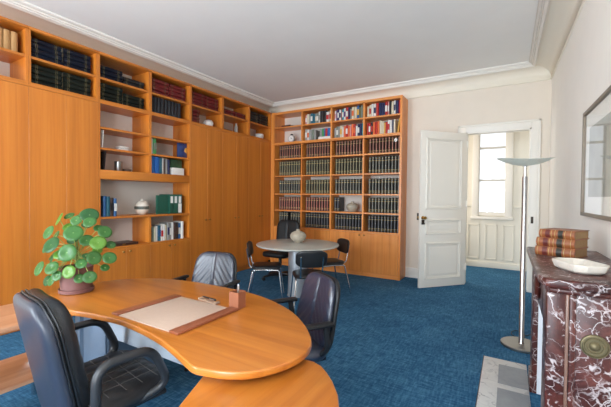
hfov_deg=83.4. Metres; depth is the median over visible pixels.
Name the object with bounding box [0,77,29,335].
tall cabinet
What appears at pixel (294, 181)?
volume
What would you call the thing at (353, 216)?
volume
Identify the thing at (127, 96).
volume
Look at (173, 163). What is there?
book
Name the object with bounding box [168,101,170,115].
volume
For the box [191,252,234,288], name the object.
backrest cushion
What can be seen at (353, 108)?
book
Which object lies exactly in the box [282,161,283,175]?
volume
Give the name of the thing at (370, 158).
volume
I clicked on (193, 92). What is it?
volume
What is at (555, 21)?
trim
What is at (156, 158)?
ring binder
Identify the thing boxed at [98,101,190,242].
niche shelf
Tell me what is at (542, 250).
book
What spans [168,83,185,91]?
volume
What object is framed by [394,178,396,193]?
volume
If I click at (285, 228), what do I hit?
chair
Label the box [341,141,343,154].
volume
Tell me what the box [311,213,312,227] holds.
volume
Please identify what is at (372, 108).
book
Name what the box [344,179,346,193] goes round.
volume
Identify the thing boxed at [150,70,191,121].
cubby unit
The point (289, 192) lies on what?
volume
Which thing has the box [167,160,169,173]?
book
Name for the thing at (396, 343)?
floor
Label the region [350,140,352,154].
volume
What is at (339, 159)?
volume
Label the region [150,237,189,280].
base cabinet
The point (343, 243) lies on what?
chair
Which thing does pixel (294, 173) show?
volume
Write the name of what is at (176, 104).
volume
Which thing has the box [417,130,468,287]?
door
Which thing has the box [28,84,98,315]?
tall cabinet
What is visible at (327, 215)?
volume
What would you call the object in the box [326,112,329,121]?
book
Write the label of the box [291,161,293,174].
volume
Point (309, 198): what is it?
volume
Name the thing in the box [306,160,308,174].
volume
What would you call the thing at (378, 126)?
book
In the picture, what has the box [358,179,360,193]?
volume
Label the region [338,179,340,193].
volume
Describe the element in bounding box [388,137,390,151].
volume
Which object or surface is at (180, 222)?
book
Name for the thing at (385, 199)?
volume
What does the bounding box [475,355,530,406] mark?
hearth
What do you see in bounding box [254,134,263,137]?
bowl
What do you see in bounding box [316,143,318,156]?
volume
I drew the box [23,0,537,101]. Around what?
ceiling
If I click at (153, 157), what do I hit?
ring binder
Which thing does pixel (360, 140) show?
volume
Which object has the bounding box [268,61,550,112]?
trim
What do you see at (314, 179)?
volume
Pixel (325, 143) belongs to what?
volume
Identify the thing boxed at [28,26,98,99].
cubby unit
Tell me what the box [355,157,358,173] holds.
volume
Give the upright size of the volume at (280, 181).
0.273 m
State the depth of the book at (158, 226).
4.88 m
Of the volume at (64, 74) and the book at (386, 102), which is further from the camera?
the book at (386, 102)
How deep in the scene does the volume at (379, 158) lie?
5.97 m
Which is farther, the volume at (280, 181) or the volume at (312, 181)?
the volume at (280, 181)
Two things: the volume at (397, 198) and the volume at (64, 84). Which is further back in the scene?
the volume at (397, 198)
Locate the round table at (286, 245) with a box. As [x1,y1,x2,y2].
[256,239,338,297]
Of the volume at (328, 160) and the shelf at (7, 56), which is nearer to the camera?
the shelf at (7, 56)
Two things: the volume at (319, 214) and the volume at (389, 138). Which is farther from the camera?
the volume at (319, 214)
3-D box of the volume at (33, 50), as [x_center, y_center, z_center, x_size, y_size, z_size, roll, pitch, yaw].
[-2.864,-1.598,3.727,0.243,0.054,0.285,1,1,31]
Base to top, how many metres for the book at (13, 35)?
0.200 m
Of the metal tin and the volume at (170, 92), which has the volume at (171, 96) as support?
the volume at (170, 92)
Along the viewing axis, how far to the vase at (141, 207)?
4.73 m
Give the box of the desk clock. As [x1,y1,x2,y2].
[288,134,294,141]
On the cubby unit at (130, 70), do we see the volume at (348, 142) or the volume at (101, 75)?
the volume at (101, 75)
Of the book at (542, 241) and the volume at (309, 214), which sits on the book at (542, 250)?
the book at (542, 241)
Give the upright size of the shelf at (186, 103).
0.024 m
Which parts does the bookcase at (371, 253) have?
panel, door, shelf, shelf, shelf, door, shelf, shelf, shelf, panel, panel, door, shelf, shelf, shelf, shelf, door, shelf, shelf, shelf, shelf, panel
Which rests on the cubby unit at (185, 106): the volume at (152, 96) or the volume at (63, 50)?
the volume at (152, 96)
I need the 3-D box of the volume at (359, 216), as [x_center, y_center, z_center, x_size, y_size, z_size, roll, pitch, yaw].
[1.019,0.347,6.288,0.048,0.283,0.233,1,1,31]
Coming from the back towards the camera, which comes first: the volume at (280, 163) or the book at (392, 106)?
the volume at (280, 163)
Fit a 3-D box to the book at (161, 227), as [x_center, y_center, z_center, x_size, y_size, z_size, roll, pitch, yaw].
[-2.138,0.430,4.971,0.194,0.205,0.034,1,1,31]
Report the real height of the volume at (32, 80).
0.054 m
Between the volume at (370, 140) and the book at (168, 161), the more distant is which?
the volume at (370, 140)
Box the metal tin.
[114,161,122,170]
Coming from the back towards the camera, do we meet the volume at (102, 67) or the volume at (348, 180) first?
the volume at (348, 180)
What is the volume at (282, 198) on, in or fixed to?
on the bookcase at (371, 253)
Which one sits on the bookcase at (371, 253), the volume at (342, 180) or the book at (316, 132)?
the volume at (342, 180)
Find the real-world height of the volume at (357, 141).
0.270 m
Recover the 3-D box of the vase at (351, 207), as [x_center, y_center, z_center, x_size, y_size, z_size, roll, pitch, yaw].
[0.865,0.057,6.319,0.236,0.190,0.236,1,1,31]
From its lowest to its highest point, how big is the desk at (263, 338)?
0.745 m
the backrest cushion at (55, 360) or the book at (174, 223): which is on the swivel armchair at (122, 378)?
the backrest cushion at (55, 360)
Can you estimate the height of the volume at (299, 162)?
0.296 m
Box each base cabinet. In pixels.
[99,241,149,281]
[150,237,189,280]
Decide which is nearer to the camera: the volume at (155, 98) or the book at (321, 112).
the volume at (155, 98)
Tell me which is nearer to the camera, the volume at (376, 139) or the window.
the volume at (376, 139)
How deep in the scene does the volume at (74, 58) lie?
3.92 m
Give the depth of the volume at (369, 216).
6.09 m
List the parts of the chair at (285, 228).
leg, seat, backrest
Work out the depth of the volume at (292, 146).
6.90 m
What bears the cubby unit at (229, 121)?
on the tall cabinet at (235, 195)
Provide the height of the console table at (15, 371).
0.660 m
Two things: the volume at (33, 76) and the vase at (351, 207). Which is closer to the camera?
the volume at (33, 76)
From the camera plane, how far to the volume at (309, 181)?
6.71 m
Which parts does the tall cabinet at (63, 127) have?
door, door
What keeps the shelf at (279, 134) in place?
on the bookcase at (371, 253)
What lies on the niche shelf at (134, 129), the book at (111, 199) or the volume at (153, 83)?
the book at (111, 199)
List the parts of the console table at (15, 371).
leg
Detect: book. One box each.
[0,27,2,47]
[3,29,9,49]
[10,31,17,51]
[100,196,105,216]
[106,196,109,216]
[110,198,113,215]
[113,198,116,215]
[151,225,160,240]
[151,227,153,241]
[153,139,156,153]
[155,224,164,240]
[159,158,161,173]
[159,222,169,239]
[160,226,162,240]
[163,159,164,173]
[165,159,166,173]
[165,225,166,239]
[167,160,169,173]
[169,159,181,167]
[169,223,171,239]
[173,221,183,237]
[173,222,175,238]
[176,222,177,238]
[177,143,186,157]
[178,223,180,238]
[309,130,311,139]
[314,130,319,139]
[320,111,323,121]
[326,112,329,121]
[352,107,354,118]
[353,124,357,135]
[371,104,373,116]
[376,103,378,115]
[377,121,379,133]
[381,103,383,114]
[385,101,387,114]
[391,101,393,113]
[394,119,398,132]
[396,100,398,113]
[535,245,587,257]
[536,236,587,248]
[539,228,589,239]
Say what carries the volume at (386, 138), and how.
on the bookcase at (371, 253)
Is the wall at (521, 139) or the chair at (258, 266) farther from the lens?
the wall at (521, 139)
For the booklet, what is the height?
0.215 m
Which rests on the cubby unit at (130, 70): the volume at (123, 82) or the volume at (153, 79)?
the volume at (123, 82)
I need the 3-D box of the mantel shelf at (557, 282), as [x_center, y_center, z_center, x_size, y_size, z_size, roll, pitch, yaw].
[1.589,0.376,2.016,0.443,0.066,1.223,1,1,31]
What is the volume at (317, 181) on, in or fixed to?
on the bookcase at (371, 253)
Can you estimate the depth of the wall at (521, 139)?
6.79 m
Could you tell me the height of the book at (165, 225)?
0.220 m
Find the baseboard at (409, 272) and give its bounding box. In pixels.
[405,267,417,277]
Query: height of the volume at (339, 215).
0.276 m
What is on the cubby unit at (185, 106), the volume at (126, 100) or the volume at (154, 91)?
the volume at (154, 91)
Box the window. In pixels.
[470,132,513,219]
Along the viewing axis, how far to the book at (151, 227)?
4.80 m
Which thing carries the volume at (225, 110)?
on the volume
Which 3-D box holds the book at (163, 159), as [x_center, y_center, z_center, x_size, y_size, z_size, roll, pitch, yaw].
[-2.106,-0.535,4.992,0.182,0.220,0.029,1,1,31]
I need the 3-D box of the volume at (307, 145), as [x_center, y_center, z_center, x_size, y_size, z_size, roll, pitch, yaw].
[0.091,-1.036,6.824,0.048,0.267,0.233,1,1,31]
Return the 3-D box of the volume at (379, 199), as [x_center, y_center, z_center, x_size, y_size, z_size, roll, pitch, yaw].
[1.339,0.032,6.096,0.048,0.259,0.233,1,1,31]
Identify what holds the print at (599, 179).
attached to the framed picture at (595, 202)
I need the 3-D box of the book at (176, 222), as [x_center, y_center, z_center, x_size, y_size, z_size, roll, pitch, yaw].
[-2.008,0.406,5.202,0.194,0.245,0.044,1,1,31]
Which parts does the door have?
panel, panel, panel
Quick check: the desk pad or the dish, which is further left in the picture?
the desk pad
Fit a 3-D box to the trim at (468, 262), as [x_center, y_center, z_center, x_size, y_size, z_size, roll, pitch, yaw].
[3.721,0.667,6.868,2.900,1.250,0.032,1,1,31]
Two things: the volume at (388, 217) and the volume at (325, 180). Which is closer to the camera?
the volume at (388, 217)
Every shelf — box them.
[0,47,24,63]
[0,353,33,394]
[31,56,95,78]
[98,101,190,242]
[100,77,148,95]
[152,92,188,105]
[192,104,221,116]
[224,114,247,123]
[250,121,269,129]
[271,95,407,143]
[527,247,610,299]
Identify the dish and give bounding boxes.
[552,257,609,274]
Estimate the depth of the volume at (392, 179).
5.87 m
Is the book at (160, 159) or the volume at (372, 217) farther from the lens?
the volume at (372, 217)
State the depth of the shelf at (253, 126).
6.94 m
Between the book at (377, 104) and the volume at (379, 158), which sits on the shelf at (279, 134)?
the book at (377, 104)
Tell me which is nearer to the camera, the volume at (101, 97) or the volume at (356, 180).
the volume at (101, 97)
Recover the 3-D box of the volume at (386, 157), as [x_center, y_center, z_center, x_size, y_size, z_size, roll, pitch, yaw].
[1.444,-0.673,6.022,0.048,0.290,0.233,1,1,31]
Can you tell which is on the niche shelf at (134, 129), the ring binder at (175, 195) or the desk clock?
the ring binder at (175, 195)
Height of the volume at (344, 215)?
0.283 m
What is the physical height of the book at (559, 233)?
0.054 m
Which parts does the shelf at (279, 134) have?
panel, shelf, shelf, panel, panel, panel, shelf, shelf, panel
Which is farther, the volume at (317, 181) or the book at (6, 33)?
the volume at (317, 181)
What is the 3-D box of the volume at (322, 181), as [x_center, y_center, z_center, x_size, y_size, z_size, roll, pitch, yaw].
[0.376,-0.324,6.658,0.048,0.270,0.233,1,1,31]
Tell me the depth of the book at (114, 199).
4.33 m
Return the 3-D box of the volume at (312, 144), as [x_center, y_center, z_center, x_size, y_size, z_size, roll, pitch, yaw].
[0.185,-1.034,6.760,0.048,0.268,0.233,1,1,31]
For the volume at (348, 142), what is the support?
on the bookcase at (371, 253)
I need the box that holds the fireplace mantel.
[527,247,610,406]
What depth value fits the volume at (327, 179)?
6.50 m
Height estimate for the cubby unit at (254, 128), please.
0.581 m
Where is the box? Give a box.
[115,146,128,150]
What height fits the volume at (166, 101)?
0.235 m
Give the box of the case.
[105,240,137,246]
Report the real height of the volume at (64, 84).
0.054 m
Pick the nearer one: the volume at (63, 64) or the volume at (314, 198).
the volume at (63, 64)
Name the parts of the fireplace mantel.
panel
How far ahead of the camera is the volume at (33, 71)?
3.67 m
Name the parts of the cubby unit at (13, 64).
panel, panel, panel, panel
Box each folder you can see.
[100,151,105,169]
[156,195,167,213]
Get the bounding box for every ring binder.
[152,156,154,172]
[155,157,158,173]
[159,194,173,213]
[174,194,177,212]
[178,194,181,212]
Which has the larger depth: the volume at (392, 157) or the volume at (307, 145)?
the volume at (307, 145)
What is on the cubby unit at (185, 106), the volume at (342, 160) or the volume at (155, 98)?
the volume at (155, 98)
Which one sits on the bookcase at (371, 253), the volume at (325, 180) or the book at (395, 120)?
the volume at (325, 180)
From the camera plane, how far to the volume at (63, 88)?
3.92 m
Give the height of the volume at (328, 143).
0.270 m
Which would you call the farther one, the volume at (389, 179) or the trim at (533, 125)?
the volume at (389, 179)
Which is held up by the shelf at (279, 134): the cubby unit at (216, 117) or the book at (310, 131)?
the book at (310, 131)
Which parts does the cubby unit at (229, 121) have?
panel, panel, panel, panel, panel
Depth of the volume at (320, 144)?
6.58 m
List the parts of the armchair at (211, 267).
armrest, armrest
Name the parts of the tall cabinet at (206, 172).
door, door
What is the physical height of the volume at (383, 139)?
0.272 m
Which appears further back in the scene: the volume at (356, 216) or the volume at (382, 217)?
the volume at (356, 216)
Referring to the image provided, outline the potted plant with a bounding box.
[34,208,116,294]
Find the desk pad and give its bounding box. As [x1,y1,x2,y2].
[112,294,237,334]
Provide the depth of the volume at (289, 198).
6.95 m
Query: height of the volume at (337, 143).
0.269 m
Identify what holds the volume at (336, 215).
on the bookcase at (371, 253)
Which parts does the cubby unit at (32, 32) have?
panel, panel, panel, panel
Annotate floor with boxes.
[0,260,540,406]
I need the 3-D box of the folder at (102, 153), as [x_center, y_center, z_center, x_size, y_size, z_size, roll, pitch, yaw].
[-2.533,-0.528,4.236,0.200,0.230,0.035,1,1,31]
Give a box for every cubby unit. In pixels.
[0,16,28,83]
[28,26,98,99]
[98,51,150,112]
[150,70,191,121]
[191,85,223,129]
[223,96,249,135]
[249,105,271,140]
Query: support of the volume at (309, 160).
on the bookcase at (371, 253)
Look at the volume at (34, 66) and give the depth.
3.67 m
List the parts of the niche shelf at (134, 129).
panel, shelf, shelf, deep rail, panel, shelf, shelf, shelf, panel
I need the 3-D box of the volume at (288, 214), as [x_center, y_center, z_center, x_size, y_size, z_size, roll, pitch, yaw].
[-0.325,0.318,7.092,0.048,0.282,0.233,1,1,31]
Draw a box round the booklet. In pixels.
[100,130,103,146]
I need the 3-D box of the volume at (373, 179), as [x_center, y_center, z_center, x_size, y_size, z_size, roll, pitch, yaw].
[1.245,-0.306,6.148,0.048,0.273,0.233,1,1,31]
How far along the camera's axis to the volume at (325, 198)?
6.54 m
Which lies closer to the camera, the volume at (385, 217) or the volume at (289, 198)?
the volume at (385, 217)
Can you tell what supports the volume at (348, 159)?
on the bookcase at (371, 253)
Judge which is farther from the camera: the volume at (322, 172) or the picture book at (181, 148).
the volume at (322, 172)
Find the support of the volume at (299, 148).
on the bookcase at (371, 253)
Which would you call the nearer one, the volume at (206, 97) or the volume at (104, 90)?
the volume at (104, 90)
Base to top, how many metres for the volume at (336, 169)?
0.292 m
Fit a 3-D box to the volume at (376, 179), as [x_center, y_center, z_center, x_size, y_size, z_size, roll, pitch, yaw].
[1.292,-0.305,6.114,0.048,0.272,0.233,1,1,31]
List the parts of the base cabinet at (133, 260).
door, door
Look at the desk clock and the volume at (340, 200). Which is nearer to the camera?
the volume at (340, 200)
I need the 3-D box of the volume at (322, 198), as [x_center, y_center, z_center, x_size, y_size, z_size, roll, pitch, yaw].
[0.374,0.008,6.667,0.048,0.263,0.233,1,1,31]
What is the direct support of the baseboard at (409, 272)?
attached to the wall at (526, 101)
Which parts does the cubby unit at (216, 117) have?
panel, panel, panel, panel, panel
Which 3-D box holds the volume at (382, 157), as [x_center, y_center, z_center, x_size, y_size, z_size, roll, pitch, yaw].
[1.393,-0.674,6.048,0.048,0.291,0.233,1,1,31]
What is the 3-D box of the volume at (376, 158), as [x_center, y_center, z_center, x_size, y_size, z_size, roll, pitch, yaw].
[1.296,-0.677,6.107,0.048,0.293,0.233,1,1,31]
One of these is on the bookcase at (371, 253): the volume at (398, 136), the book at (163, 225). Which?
the volume at (398, 136)
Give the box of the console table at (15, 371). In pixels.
[0,303,36,394]
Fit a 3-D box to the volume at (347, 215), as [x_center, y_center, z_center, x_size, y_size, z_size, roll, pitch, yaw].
[0.823,0.343,6.406,0.048,0.282,0.233,1,1,31]
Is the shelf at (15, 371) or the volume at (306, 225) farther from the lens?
the volume at (306, 225)
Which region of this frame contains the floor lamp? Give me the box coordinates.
[497,157,554,353]
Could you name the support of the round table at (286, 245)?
on the floor
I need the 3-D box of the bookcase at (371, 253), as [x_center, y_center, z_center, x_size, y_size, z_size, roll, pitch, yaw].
[0.521,0.038,6.538,2.674,2.460,0.407,1,1,31]
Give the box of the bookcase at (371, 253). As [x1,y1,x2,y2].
[270,134,406,280]
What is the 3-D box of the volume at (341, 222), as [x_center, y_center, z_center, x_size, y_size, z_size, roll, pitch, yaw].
[0.725,0.342,6.465,0.048,0.279,0.233,1,1,31]
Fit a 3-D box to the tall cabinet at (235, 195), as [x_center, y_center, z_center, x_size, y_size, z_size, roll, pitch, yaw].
[-1.401,-0.003,6.271,0.418,2.518,0.688,1,1,31]
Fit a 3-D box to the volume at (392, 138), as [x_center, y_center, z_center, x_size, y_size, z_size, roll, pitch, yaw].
[1.546,-1.005,5.957,0.048,0.269,0.233,1,1,31]
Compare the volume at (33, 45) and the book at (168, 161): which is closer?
the volume at (33, 45)
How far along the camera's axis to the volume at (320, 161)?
6.59 m
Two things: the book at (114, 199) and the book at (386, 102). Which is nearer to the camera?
the book at (114, 199)
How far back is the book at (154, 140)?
4.78 m
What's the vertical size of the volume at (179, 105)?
0.235 m
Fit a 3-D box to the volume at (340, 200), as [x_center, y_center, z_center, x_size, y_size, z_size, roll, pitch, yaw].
[0.662,0.014,6.495,0.048,0.264,0.233,1,1,31]
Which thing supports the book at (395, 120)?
on the shelf at (279, 134)
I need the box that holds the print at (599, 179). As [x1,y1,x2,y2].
[588,112,610,196]
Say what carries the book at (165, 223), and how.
on the base cabinet at (169, 259)
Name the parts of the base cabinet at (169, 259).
door, door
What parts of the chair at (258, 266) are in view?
backrest, leg, leg, seat, leg, leg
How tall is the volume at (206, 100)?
0.054 m
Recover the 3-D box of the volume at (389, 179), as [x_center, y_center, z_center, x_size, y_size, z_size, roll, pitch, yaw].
[1.488,-0.302,5.998,0.048,0.274,0.233,1,1,31]
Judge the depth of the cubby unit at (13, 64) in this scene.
3.48 m
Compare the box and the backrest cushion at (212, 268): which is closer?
the backrest cushion at (212, 268)
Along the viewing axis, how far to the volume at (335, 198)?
6.42 m
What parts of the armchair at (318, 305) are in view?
armrest, seat, armrest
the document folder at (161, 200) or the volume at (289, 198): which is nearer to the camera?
the document folder at (161, 200)
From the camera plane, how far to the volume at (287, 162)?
6.97 m
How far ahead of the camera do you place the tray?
2.10 m
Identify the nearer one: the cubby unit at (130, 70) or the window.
the cubby unit at (130, 70)
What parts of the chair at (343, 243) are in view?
seat, leg, backrest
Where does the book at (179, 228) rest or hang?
on the base cabinet at (169, 259)
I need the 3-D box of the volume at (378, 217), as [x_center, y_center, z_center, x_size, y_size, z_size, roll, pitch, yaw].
[1.334,0.356,6.099,0.048,0.278,0.233,1,1,31]
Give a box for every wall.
[270,80,551,267]
[466,131,529,264]
[548,0,610,258]
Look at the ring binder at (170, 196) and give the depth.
5.06 m
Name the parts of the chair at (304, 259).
leg, leg, seat, backrest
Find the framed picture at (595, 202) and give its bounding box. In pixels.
[580,85,610,221]
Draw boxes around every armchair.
[13,288,168,406]
[173,251,239,371]
[272,271,339,361]
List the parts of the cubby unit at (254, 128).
panel, panel, panel, panel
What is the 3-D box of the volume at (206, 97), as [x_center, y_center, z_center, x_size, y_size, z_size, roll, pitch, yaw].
[-1.659,-1.738,5.761,0.243,0.054,0.285,1,1,31]
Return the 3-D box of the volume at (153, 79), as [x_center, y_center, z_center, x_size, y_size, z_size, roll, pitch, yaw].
[-2.159,-1.725,4.906,0.243,0.054,0.285,1,1,31]
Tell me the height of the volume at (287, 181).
0.274 m
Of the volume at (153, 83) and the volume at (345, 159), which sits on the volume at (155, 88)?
the volume at (153, 83)
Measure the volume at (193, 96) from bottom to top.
0.054 m
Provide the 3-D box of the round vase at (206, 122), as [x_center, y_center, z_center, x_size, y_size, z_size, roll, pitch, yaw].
[-1.637,-1.342,5.772,0.166,0.128,0.166,1,1,31]
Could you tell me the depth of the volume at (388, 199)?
5.90 m
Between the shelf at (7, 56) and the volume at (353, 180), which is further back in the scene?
the volume at (353, 180)
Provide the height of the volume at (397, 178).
0.272 m
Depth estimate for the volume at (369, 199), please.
6.08 m
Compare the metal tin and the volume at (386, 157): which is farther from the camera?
the volume at (386, 157)
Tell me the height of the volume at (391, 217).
0.276 m
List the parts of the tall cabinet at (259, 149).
door, door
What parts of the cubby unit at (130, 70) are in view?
panel, panel, panel, panel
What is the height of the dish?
0.049 m
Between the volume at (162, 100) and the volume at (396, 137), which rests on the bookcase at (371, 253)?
the volume at (396, 137)
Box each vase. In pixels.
[134,199,148,214]
[203,120,212,125]
[290,229,305,242]
[346,201,358,211]
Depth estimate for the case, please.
4.49 m
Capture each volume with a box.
[31,37,60,51]
[31,42,61,55]
[31,47,61,61]
[31,53,61,64]
[31,63,61,75]
[31,68,61,80]
[31,73,61,85]
[31,79,61,89]
[61,48,90,60]
[61,53,90,65]
[61,82,90,92]
[62,57,90,69]
[62,62,89,72]
[62,72,90,83]
[62,77,90,88]
[62,87,89,95]
[100,65,122,75]
[100,69,122,79]
[100,74,121,82]
[100,82,122,92]
[100,87,121,96]
[100,92,121,100]
[100,96,121,103]
[122,77,143,86]
[122,81,143,88]
[122,93,143,102]
[122,98,143,106]
[122,102,143,109]
[152,78,168,86]
[152,82,168,89]
[152,86,168,93]
[152,90,168,96]
[152,96,153,111]
[154,97,157,112]
[158,98,160,113]
[161,99,164,114]
[165,100,167,114]
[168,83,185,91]
[168,87,184,95]
[168,91,185,98]
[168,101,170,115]
[169,95,184,101]
[171,102,174,116]
[175,103,177,117]
[178,103,180,118]
[192,91,204,97]
[192,95,204,101]
[192,98,204,104]
[204,96,217,102]
[204,99,217,105]
[204,102,217,108]
[224,108,233,113]
[234,112,244,117]
[279,162,281,175]
[279,180,281,193]
[281,197,283,209]
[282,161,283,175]
[286,145,288,157]
[286,161,288,175]
[286,180,288,193]
[286,212,290,219]
[288,180,290,193]
[288,197,290,209]
[291,145,293,157]
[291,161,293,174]
[293,161,295,174]
[293,180,295,193]
[293,197,295,209]
[298,144,300,157]
[298,161,300,174]
[298,180,300,193]
[305,213,307,226]
[306,144,308,156]
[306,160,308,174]
[308,180,310,193]
[308,197,310,209]
[308,213,310,226]
[309,160,310,174]
[311,143,313,156]
[311,160,313,174]
[311,180,313,193]
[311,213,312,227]
[313,197,315,210]
[313,213,315,227]
[314,160,315,174]
[314,179,315,193]
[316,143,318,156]
[316,160,318,174]
[316,180,318,193]
[316,197,318,210]
[316,213,317,227]
[318,213,323,227]
[319,143,321,155]
[319,160,321,174]
[321,159,323,174]
[321,180,323,193]
[321,197,323,210]
[321,213,324,227]
[324,142,326,155]
[324,159,326,173]
[324,179,326,193]
[324,197,326,210]
[324,213,329,227]
[326,197,328,210]
[326,214,328,228]
[327,142,329,155]
[327,159,329,173]
[327,179,328,193]
[334,197,336,210]
[335,159,337,173]
[335,179,337,193]
[335,214,337,228]
[336,141,338,154]
[337,197,343,210]
[338,158,340,173]
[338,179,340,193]
[338,214,340,228]
[340,214,342,229]
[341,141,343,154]
[341,159,343,173]
[341,179,343,193]
[343,214,345,229]
[344,141,346,154]
[344,158,346,173]
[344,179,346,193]
[346,179,349,193]
[346,214,349,229]
[347,141,349,154]
[347,158,349,173]
[349,158,352,173]
[349,179,351,193]
[349,214,353,229]
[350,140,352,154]
[352,158,355,173]
[352,179,354,193]
[352,214,358,229]
[353,140,355,153]
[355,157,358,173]
[355,179,357,193]
[355,215,357,229]
[356,140,358,153]
[358,158,360,173]
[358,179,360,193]
[358,214,361,230]
[359,139,361,153]
[368,178,371,193]
[368,198,371,211]
[368,215,372,230]
[369,139,371,153]
[369,157,371,172]
[371,198,374,212]
[371,215,376,230]
[372,138,374,152]
[372,157,374,172]
[372,178,374,193]
[374,198,377,212]
[374,215,378,231]
[375,138,378,152]
[375,157,377,172]
[375,178,377,193]
[377,215,383,231]
[378,138,381,152]
[378,157,380,172]
[378,179,380,193]
[378,198,380,212]
[380,215,384,231]
[381,138,384,152]
[381,156,384,172]
[381,178,383,193]
[381,198,383,212]
[384,156,387,172]
[384,178,387,193]
[384,198,386,212]
[384,216,386,231]
[385,137,387,152]
[387,178,390,193]
[387,198,390,212]
[387,216,389,231]
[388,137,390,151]
[388,156,390,172]
[390,198,393,212]
[390,216,393,232]
[391,137,394,151]
[391,156,393,172]
[391,178,393,193]
[393,216,396,232]
[394,136,397,151]
[394,156,397,172]
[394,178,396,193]
[394,198,396,212]
[397,178,398,193]
[397,198,398,212]
[398,136,399,151]
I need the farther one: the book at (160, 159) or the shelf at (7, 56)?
the book at (160, 159)
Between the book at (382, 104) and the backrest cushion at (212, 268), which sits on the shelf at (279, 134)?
the book at (382, 104)
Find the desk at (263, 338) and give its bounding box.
[50,278,311,379]
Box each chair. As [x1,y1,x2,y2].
[246,241,283,297]
[262,220,299,282]
[290,251,327,311]
[312,238,350,293]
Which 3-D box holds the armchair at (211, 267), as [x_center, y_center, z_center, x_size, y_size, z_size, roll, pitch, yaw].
[-0.932,0.899,3.031,0.602,0.859,0.622,1,1,19]
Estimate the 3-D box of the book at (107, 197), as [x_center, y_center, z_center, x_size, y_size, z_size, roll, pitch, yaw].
[-2.526,0.036,4.306,0.192,0.250,0.044,1,1,31]
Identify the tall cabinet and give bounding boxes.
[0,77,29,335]
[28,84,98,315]
[188,123,222,280]
[222,130,248,271]
[246,137,270,268]
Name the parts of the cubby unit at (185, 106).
panel, panel, panel, panel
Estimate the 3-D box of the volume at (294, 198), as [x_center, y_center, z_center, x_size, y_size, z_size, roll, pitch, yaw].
[-0.176,-0.001,6.994,0.048,0.258,0.233,1,1,31]
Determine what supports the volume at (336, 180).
on the bookcase at (371, 253)
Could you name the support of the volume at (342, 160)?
on the bookcase at (371, 253)
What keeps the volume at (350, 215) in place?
on the bookcase at (371, 253)
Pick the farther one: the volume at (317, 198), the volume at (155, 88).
the volume at (317, 198)
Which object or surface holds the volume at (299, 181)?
on the bookcase at (371, 253)
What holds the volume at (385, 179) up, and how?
on the bookcase at (371, 253)
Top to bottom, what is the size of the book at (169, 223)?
0.240 m
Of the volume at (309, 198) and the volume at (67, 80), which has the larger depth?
the volume at (309, 198)
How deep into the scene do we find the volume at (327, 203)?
6.51 m
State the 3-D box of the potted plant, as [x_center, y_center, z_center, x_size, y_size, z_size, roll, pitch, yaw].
[-1.554,0.313,2.286,0.508,0.558,0.271,1,1,7]
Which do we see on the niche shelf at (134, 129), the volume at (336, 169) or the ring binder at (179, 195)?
the ring binder at (179, 195)
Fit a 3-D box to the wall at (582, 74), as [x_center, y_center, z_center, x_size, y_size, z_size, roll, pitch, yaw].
[1.611,-0.285,1.449,0.150,3.340,8.049,1,1,30]
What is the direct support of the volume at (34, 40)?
on the volume at (33, 45)
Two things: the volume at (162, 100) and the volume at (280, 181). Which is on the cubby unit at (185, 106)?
the volume at (162, 100)
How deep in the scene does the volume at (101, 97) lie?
4.26 m
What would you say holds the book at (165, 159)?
on the niche shelf at (134, 129)
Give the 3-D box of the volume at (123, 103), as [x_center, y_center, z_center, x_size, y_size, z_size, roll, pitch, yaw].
[-2.367,-1.287,4.587,0.243,0.054,0.285,1,1,31]
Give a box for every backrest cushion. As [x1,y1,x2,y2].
[26,288,89,406]
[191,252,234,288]
[296,272,335,346]
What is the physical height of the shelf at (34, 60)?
0.024 m
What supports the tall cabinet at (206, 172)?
on the floor
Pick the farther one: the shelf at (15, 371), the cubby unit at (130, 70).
the cubby unit at (130, 70)
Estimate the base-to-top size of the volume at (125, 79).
0.054 m
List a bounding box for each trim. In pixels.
[0,0,273,110]
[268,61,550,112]
[458,119,540,292]
[466,205,527,270]
[529,0,584,79]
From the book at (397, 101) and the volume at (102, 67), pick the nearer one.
the volume at (102, 67)
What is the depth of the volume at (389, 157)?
5.89 m
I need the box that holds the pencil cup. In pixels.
[229,289,245,309]
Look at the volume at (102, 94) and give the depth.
4.27 m
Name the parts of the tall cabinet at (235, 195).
door, door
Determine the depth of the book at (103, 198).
4.22 m
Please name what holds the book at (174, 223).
on the base cabinet at (169, 259)
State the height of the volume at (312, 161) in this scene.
0.291 m
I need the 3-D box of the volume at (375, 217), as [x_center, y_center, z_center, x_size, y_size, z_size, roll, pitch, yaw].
[1.284,0.355,6.126,0.048,0.278,0.233,1,1,31]
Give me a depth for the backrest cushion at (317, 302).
2.29 m
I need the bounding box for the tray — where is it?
[198,297,219,304]
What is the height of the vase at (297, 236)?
0.190 m
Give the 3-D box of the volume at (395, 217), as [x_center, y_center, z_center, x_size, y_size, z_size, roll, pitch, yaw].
[1.582,0.360,5.955,0.048,0.280,0.233,1,1,31]
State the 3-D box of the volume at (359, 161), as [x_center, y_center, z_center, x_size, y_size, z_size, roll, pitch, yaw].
[1.029,-0.682,6.267,0.048,0.290,0.233,1,1,31]
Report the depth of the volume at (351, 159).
6.25 m
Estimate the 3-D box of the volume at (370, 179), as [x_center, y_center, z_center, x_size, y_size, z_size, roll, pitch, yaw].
[1.192,-0.308,6.171,0.048,0.274,0.233,1,1,31]
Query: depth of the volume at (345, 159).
6.31 m
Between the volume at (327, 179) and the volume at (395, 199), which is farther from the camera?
the volume at (327, 179)
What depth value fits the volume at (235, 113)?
6.29 m
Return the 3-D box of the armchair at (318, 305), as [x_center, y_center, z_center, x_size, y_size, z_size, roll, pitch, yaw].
[-0.118,0.922,2.264,0.622,0.859,0.602,0,1,-25]

